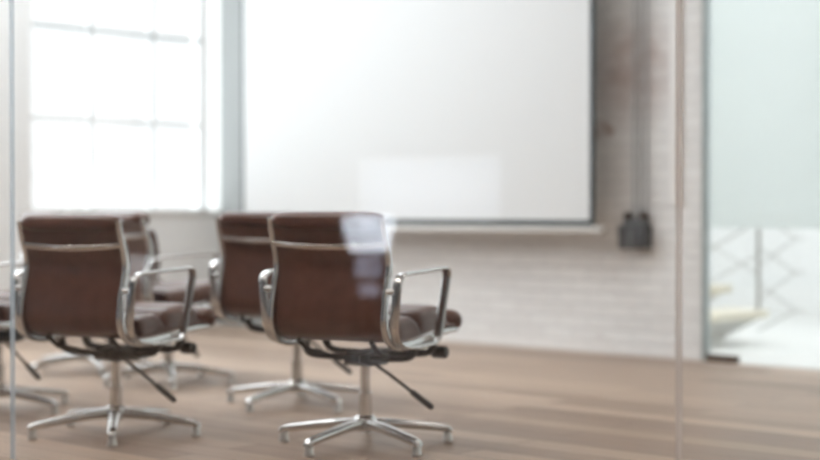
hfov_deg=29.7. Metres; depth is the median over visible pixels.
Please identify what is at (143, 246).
office chair
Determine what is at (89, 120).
window
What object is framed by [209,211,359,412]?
office chair
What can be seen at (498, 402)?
floor
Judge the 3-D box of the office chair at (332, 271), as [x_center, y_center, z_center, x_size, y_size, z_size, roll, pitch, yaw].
[-0.174,0.372,5.888,0.660,0.887,0.750,0,1,25]
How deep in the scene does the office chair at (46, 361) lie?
8.50 m
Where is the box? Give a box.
[618,0,651,248]
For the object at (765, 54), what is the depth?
8.99 m
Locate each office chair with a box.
[0,261,69,415]
[15,214,215,446]
[19,212,163,376]
[97,212,234,390]
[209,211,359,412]
[259,211,461,457]
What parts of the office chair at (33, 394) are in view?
frame, armrest, lever, leg, leg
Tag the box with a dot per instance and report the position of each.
(634, 233)
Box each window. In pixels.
[32,0,221,211]
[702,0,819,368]
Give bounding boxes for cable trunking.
[670,0,675,204]
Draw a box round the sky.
[31,0,191,208]
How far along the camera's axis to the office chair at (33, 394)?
6.82 m
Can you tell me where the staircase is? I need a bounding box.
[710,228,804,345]
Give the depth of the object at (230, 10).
12.11 m
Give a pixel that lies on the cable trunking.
(672, 2)
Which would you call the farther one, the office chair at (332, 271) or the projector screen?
the projector screen
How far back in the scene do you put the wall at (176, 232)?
11.81 m
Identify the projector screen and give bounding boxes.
[242,0,605,232]
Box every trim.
[9,0,15,459]
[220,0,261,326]
[675,0,682,459]
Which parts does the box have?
plate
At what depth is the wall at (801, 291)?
14.11 m
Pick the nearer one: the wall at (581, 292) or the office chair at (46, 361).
the office chair at (46, 361)
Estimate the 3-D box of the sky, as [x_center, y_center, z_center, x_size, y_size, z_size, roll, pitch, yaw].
[-3.411,-3.381,23.718,0.630,18.000,9.800,1,1,43]
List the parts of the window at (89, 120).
sill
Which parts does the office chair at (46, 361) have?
armrest, frame, leg, leg, leg, leg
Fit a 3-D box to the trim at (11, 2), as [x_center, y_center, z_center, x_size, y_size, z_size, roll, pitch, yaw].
[-1.418,-1.121,5.508,0.011,3.880,0.016,1,1,43]
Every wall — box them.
[0,0,219,324]
[388,0,701,360]
[710,0,819,311]
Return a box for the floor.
[0,307,819,459]
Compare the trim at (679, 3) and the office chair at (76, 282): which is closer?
the trim at (679, 3)

